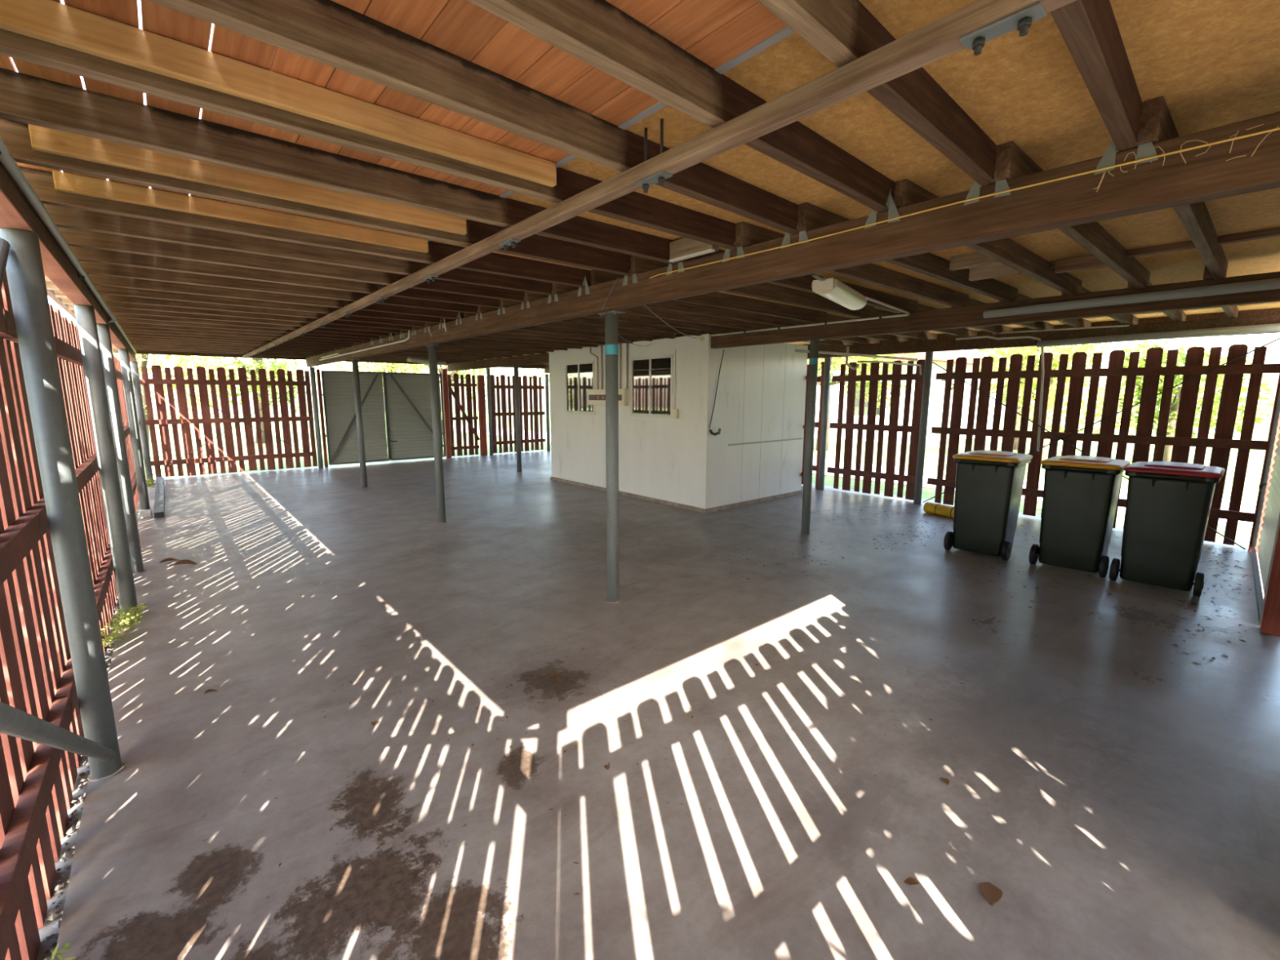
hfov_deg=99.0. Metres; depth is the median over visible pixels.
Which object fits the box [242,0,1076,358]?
beam
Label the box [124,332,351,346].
joist
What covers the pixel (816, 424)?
fence
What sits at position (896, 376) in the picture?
fence
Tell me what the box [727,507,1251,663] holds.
leaf litter
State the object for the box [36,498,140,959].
ground strip
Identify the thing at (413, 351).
joist
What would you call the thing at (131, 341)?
joist
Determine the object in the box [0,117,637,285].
joist
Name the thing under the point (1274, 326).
drain pipe
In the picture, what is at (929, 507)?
hose
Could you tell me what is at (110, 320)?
conduit
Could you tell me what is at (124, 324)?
joist
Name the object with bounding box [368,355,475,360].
joist
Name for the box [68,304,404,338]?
joist
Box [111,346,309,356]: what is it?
joist
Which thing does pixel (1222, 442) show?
fence
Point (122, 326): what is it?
joist
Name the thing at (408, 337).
conduit
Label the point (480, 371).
tree
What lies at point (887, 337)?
joist
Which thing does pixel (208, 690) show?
fallen leaf
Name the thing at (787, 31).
trim
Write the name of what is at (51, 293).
fascia board
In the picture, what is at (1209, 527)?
rod
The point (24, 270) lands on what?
steel post
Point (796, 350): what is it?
pipe
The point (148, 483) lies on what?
weed
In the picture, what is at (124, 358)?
steel post
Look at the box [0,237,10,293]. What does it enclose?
pipe
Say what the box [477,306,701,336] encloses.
joist
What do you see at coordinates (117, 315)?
joist
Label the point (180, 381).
fence
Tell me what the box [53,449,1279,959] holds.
floor
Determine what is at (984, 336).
conduit
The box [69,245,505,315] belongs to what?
joist
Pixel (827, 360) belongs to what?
steel post
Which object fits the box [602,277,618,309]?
wire
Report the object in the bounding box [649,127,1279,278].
string line
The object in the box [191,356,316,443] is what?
tree
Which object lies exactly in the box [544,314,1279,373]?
beam
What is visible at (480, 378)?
timber post
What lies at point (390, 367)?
tree
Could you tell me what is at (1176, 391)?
tree
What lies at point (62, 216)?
joist
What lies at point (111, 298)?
joist
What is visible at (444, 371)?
timber post
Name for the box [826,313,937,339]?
joist
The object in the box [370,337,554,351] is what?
joist
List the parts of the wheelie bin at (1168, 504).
handle, lid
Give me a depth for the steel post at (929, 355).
7.97 m
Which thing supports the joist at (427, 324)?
on the beam at (1251, 164)
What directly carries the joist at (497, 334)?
on the beam at (1251, 164)
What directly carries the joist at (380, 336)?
on the beam at (1251, 164)
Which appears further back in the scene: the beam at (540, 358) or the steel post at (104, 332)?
the beam at (540, 358)
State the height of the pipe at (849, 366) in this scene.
0.312 m
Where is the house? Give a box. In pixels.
[807,350,998,444]
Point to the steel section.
(159, 503)
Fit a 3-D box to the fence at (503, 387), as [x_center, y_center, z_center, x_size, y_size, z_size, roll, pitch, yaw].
[-3.389,-1.846,15.248,1.660,2.127,0.064,-7,12,-40]
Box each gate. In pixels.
[320,370,390,465]
[384,372,445,460]
[447,373,479,456]
[1250,388,1279,624]
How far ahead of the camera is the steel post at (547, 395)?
15.66 m
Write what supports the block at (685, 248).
attached to the joist at (802, 282)
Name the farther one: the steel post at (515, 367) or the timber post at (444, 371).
the timber post at (444, 371)
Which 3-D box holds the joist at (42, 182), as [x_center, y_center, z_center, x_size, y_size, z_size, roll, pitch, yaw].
[-1.508,-1.304,3.072,3.105,0.178,0.156,-7,12,-40]
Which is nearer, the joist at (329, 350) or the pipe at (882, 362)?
the pipe at (882, 362)
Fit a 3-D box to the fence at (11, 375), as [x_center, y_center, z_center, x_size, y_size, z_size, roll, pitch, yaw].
[-3.098,0.116,2.962,0.064,2.247,2.233,-7,12,-40]
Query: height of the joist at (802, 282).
0.120 m
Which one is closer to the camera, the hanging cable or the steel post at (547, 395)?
the hanging cable
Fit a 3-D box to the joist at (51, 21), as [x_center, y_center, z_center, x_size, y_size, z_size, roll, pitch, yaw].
[-0.919,-1.132,1.671,1.532,0.083,0.034,-7,12,-40]
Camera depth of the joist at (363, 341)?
9.61 m
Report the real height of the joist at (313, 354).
0.120 m
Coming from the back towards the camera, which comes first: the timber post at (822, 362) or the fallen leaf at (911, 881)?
the timber post at (822, 362)
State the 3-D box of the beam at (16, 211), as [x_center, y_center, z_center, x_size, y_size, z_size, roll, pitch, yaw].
[-4.664,-1.433,4.713,0.085,0.191,14.320,-7,12,-40]
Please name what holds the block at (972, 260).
attached to the ceiling
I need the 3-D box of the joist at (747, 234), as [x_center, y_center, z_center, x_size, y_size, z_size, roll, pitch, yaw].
[1.744,-1.462,3.935,3.225,0.120,0.050,-7,12,-40]
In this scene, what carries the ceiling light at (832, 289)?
attached to the joist at (802, 282)
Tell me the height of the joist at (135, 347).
0.120 m
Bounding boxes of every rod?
[923,337,1279,502]
[932,361,1245,549]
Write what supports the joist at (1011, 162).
on the beam at (970, 316)
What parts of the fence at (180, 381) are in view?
rail, rail, rail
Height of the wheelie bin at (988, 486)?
1.032 m
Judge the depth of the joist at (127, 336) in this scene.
8.32 m
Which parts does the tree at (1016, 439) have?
crown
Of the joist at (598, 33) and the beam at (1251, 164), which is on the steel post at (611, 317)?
the beam at (1251, 164)
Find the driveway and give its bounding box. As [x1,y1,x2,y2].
[453,425,1256,528]
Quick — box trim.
[426,26,795,241]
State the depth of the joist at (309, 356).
12.33 m
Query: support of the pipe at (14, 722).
attached to the steel post at (24, 270)
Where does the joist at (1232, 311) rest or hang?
on the beam at (945, 344)
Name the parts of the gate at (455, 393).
rail, rail, rail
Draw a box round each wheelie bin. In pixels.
[943,450,1032,560]
[1028,455,1130,577]
[1109,461,1225,596]
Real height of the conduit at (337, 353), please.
0.046 m
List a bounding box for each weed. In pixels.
[48,942,75,959]
[100,623,125,650]
[106,603,148,631]
[146,477,155,487]
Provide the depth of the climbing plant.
7.89 m
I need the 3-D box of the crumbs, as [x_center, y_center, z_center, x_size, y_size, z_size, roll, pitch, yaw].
[-0.783,0.718,5.785,4.211,0.004,9.155,-3,9,-18]
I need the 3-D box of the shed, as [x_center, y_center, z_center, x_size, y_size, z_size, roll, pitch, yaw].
[0.503,-1.078,9.577,2.397,2.402,4.063,-7,12,-40]
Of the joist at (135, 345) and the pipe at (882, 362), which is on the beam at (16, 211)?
the joist at (135, 345)
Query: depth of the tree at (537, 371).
19.84 m
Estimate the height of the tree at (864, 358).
5.577 m
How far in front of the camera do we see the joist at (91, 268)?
4.14 m
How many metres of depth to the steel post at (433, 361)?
6.72 m
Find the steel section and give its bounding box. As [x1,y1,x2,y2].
[153,476,164,518]
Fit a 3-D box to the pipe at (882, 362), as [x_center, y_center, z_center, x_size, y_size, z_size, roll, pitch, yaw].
[3.466,-1.569,7.627,1.277,0.187,0.125,-4,10,-25]
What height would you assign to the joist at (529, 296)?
0.120 m
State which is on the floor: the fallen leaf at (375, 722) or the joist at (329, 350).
the fallen leaf at (375, 722)
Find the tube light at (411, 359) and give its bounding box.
[407,356,446,365]
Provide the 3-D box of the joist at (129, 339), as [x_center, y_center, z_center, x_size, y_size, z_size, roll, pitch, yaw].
[-6.522,-2.229,8.802,3.105,0.120,0.050,-7,12,-40]
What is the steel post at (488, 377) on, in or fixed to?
on the floor
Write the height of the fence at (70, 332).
2.244 m
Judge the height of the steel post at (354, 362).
2.195 m
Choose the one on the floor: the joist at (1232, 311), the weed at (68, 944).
the weed at (68, 944)
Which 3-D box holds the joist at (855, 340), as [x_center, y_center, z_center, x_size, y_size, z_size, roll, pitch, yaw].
[2.592,-2.050,7.694,3.230,0.105,0.050,-7,12,-40]
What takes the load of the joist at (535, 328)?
on the beam at (1251, 164)
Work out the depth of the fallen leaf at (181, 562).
5.20 m
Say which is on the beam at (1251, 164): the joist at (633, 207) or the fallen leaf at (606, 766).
the joist at (633, 207)
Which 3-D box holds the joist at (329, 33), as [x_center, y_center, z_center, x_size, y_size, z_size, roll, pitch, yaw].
[-0.285,-1.086,1.675,3.109,0.178,0.156,-8,12,-43]
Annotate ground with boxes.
[143,408,1269,543]
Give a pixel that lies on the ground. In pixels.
(1256, 457)
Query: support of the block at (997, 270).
attached to the ceiling
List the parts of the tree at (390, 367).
crown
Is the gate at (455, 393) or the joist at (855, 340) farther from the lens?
the gate at (455, 393)
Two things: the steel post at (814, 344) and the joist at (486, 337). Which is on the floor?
the steel post at (814, 344)
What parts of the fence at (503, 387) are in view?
rail, rail, rail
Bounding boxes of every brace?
[137,368,316,457]
[152,377,310,475]
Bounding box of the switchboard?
[587,342,628,405]
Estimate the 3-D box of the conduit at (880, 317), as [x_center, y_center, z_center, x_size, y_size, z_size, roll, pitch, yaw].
[1.845,-1.690,5.892,1.031,0.033,3.001,-3,9,-17]
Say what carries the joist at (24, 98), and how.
on the beam at (1251, 164)
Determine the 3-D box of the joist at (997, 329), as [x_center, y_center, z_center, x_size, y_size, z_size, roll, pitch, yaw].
[3.781,-1.837,6.333,3.230,0.105,0.050,-7,12,-40]
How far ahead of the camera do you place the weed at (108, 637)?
3.57 m
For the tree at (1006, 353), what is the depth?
13.41 m
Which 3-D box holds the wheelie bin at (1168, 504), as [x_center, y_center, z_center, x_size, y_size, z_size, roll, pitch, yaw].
[4.513,0.376,4.692,0.676,1.032,0.585,-8,12,-41]
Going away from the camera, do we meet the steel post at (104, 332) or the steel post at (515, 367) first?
the steel post at (104, 332)
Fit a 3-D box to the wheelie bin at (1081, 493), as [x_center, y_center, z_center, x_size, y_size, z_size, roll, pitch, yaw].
[4.136,0.304,5.153,0.676,1.032,0.585,-8,12,-42]
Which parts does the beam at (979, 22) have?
clamp plate, clamp plate, clamp plate, hanger rod, clamp plate, hanger rod, clamp plate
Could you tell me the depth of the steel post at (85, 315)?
3.80 m
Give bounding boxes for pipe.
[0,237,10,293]
[0,701,115,761]
[795,349,917,360]
[844,346,858,369]
[857,360,921,374]
[982,277,1279,318]
[1036,323,1279,347]
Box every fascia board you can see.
[46,288,75,319]
[800,307,1279,347]
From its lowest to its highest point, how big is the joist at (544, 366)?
0.155 m
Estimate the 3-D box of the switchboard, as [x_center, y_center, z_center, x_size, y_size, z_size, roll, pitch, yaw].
[-0.536,-1.700,8.817,0.094,0.980,0.995,-7,12,-40]
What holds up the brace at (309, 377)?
attached to the steel post at (313, 377)
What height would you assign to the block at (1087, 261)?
0.085 m
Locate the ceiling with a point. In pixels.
(1214, 64)
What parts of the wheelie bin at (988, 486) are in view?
handle, lid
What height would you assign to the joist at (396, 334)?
0.120 m
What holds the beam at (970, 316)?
on the steel post at (814, 344)
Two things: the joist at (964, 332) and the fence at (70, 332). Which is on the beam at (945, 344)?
the joist at (964, 332)
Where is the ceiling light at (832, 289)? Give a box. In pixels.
[811,274,866,310]
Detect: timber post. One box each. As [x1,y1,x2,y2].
[315,368,328,467]
[441,368,451,457]
[476,374,487,455]
[815,361,824,488]
[1248,372,1279,552]
[1260,524,1279,635]
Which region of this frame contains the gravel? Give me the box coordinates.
[40,598,119,959]
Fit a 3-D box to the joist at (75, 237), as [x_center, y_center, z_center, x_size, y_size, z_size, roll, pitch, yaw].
[-2.070,-1.405,3.715,3.105,0.178,0.156,-7,12,-40]
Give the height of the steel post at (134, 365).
2.190 m
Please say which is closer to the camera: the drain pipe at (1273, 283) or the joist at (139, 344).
the drain pipe at (1273, 283)
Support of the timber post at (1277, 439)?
on the floor
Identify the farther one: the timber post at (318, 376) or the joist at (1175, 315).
the timber post at (318, 376)
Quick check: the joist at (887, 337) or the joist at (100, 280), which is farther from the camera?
the joist at (887, 337)
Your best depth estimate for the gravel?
2.03 m
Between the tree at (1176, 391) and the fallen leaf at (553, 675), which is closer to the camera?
the fallen leaf at (553, 675)
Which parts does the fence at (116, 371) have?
rail, rail, rail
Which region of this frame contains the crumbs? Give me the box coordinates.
[197,483,984,930]
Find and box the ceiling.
[0,0,1279,360]
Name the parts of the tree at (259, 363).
crown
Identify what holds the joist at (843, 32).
on the beam at (1251, 164)
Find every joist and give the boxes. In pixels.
[0,0,556,186]
[0,28,744,262]
[0,67,684,275]
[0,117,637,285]
[18,165,590,296]
[28,124,466,235]
[42,203,558,303]
[44,273,463,325]
[45,280,444,328]
[52,170,428,253]
[53,289,429,333]
[57,226,529,310]
[62,297,416,335]
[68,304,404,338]
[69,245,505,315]
[74,311,395,341]
[78,260,482,320]
[111,342,323,353]
[111,343,322,354]
[111,345,313,355]
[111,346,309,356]
[112,348,549,368]
[116,317,382,342]
[118,322,373,345]
[120,325,364,343]
[123,329,354,345]
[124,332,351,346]
[126,335,340,348]
[128,337,334,350]
[129,340,328,351]
[148,0,808,248]
[309,355,460,362]
[313,354,467,361]
[323,351,484,359]
[328,350,493,359]
[334,348,502,358]
[340,346,512,356]
[351,345,523,355]
[354,342,534,355]
[362,340,546,353]
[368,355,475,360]
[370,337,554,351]
[379,335,567,350]
[395,333,582,348]
[400,329,597,346]
[412,326,604,344]
[425,322,632,343]
[440,317,652,341]
[463,312,675,338]
[466,0,899,229]
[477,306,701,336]
[500,299,734,333]
[524,291,763,329]
[551,283,794,326]
[590,269,826,323]
[630,254,875,318]
[675,248,917,313]
[734,327,853,346]
[735,221,968,307]
[757,0,1010,205]
[762,324,879,343]
[794,319,908,342]
[796,202,1017,302]
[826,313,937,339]
[874,308,977,337]
[893,178,1082,296]
[916,303,1013,334]
[951,297,1053,330]
[994,141,1150,288]
[999,293,1091,328]
[1050,0,1157,174]
[1061,286,1138,324]
[1127,282,1186,321]
[1137,96,1228,279]
[1203,264,1238,317]
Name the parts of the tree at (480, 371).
crown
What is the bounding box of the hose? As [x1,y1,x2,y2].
[923,502,954,518]
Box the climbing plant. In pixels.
[941,364,955,390]
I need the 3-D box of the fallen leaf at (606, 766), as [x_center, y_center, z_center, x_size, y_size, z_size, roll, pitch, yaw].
[-0.143,1.244,2.370,0.028,0.010,0.031,3,9,20]
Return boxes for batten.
[1048,226,1279,268]
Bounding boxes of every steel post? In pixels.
[0,227,125,781]
[73,304,137,617]
[96,323,145,573]
[118,348,150,510]
[129,360,153,482]
[309,367,323,468]
[350,359,368,488]
[425,344,446,523]
[486,368,493,455]
[511,365,522,471]
[545,373,550,451]
[597,310,625,603]
[800,338,825,534]
[817,357,831,490]
[912,351,933,504]
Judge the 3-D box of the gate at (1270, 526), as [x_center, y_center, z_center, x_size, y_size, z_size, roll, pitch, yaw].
[5.379,-0.176,4.614,2.740,2.145,0.103,-8,12,-42]
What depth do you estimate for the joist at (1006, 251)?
3.26 m
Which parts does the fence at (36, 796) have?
rail, rail, rail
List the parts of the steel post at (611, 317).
plate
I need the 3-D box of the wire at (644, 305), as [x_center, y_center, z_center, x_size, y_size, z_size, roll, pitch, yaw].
[0.389,-1.549,5.514,0.008,0.151,3.765,2,9,11]
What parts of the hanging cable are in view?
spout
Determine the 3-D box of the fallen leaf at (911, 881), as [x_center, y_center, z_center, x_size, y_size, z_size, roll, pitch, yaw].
[0.900,1.332,1.811,0.032,0.011,0.034,-6,11,-36]
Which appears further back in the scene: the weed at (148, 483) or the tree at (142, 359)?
the tree at (142, 359)
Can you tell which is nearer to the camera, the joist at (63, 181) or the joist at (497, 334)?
the joist at (63, 181)
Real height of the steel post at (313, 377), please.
2.190 m
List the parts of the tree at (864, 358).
crown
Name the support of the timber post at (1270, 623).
on the floor
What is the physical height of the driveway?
0.020 m
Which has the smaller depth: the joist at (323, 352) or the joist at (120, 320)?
the joist at (120, 320)
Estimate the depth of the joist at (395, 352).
10.97 m
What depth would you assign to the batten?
3.21 m
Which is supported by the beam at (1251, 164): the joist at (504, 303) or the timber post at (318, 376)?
the joist at (504, 303)
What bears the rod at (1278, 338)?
attached to the timber post at (1277, 439)
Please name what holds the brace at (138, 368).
attached to the steel post at (313, 377)
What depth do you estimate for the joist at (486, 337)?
8.17 m
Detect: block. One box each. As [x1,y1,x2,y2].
[137,509,151,518]
[668,237,719,262]
[949,251,1000,271]
[968,262,1021,280]
[1054,253,1107,273]
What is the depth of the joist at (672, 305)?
5.41 m
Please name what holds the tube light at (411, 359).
attached to the joist at (373, 355)
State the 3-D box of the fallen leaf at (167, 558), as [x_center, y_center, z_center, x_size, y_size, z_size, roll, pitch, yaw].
[-4.550,0.777,5.292,0.122,0.038,0.114,-1,9,-6]
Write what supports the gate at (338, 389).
attached to the timber post at (318, 376)
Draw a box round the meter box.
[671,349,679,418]
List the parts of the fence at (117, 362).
rail, rail, rail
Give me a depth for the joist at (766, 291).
4.58 m
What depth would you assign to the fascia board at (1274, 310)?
6.35 m
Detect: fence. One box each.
[0,270,111,790]
[0,306,72,959]
[61,316,117,627]
[113,355,139,512]
[115,368,134,497]
[139,364,317,477]
[489,374,545,453]
[801,364,821,484]
[826,359,924,500]
[927,343,1279,545]
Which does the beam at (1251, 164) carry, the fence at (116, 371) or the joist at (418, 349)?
the joist at (418, 349)
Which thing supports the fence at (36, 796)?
on the ground strip
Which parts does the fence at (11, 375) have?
rail, rail, rail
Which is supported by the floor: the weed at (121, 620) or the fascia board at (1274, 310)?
the weed at (121, 620)
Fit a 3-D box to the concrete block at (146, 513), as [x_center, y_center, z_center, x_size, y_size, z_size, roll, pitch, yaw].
[-6.623,0.451,7.307,0.130,0.050,0.380,-7,12,-40]
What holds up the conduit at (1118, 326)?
attached to the joist at (1076, 322)
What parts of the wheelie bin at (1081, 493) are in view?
handle, lid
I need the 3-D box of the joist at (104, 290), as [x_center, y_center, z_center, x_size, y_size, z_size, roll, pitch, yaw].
[-3.292,-1.623,5.113,3.105,0.178,0.156,-7,12,-40]
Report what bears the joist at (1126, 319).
on the beam at (945, 344)
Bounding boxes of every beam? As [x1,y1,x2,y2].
[0,161,136,361]
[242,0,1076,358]
[306,111,1279,367]
[447,352,549,371]
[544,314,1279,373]
[711,271,1279,348]
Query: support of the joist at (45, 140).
attached to the joist at (15, 135)
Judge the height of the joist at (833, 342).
0.105 m
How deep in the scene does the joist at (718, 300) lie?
5.09 m
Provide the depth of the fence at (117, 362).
8.09 m
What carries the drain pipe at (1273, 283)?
attached to the beam at (970, 316)
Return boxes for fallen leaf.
[159,557,178,563]
[169,559,197,566]
[204,688,216,693]
[370,720,377,725]
[548,672,558,679]
[604,764,609,769]
[904,876,919,884]
[940,777,949,784]
[979,881,1002,905]
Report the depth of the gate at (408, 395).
13.34 m
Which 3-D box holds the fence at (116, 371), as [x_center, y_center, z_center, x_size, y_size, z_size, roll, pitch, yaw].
[-5.782,-0.363,6.033,0.064,2.245,3.405,-7,12,-40]
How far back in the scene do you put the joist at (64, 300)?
5.55 m
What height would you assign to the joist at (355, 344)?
0.120 m
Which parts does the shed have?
corner trim, pane, sill, pane, panel, pane, sill, pane, corner trim, panel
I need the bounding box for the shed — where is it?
[548,333,808,513]
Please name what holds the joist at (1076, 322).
on the beam at (945, 344)
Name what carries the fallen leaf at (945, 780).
on the floor
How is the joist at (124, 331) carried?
on the beam at (16, 211)
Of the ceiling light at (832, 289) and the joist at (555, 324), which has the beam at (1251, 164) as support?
the joist at (555, 324)
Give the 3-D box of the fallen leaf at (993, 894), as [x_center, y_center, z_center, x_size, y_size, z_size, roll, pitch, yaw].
[1.138,1.335,1.773,0.076,0.024,0.071,-4,10,-23]
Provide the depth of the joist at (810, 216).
3.54 m
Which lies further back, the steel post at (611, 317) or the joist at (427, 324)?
the joist at (427, 324)
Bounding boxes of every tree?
[113,352,238,458]
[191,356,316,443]
[309,361,440,446]
[401,364,496,422]
[521,368,549,396]
[807,352,915,450]
[968,346,1091,449]
[970,340,1146,460]
[1115,339,1276,462]
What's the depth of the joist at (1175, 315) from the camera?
5.59 m
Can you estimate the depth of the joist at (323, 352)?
11.53 m
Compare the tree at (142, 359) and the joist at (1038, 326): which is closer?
the joist at (1038, 326)
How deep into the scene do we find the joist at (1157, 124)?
2.44 m
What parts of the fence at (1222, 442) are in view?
rail, rail, rail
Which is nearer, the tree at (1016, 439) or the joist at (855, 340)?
the joist at (855, 340)
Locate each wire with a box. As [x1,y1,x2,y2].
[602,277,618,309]
[644,305,697,338]
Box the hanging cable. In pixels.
[708,349,724,435]
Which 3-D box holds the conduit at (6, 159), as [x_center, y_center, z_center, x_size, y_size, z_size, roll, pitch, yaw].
[-2.287,-1.012,2.112,0.063,0.075,6.985,-7,12,-40]
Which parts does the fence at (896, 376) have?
rail, rail, rail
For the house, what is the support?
on the ground
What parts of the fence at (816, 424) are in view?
rail, rail, rail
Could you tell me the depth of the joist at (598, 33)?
1.44 m
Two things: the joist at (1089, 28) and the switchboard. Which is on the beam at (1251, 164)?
the joist at (1089, 28)
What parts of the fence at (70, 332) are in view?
rail, rail, rail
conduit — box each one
[0,137,116,319]
[107,318,136,352]
[319,330,409,360]
[320,352,339,358]
[710,296,910,336]
[955,335,1044,451]
[992,324,1129,333]

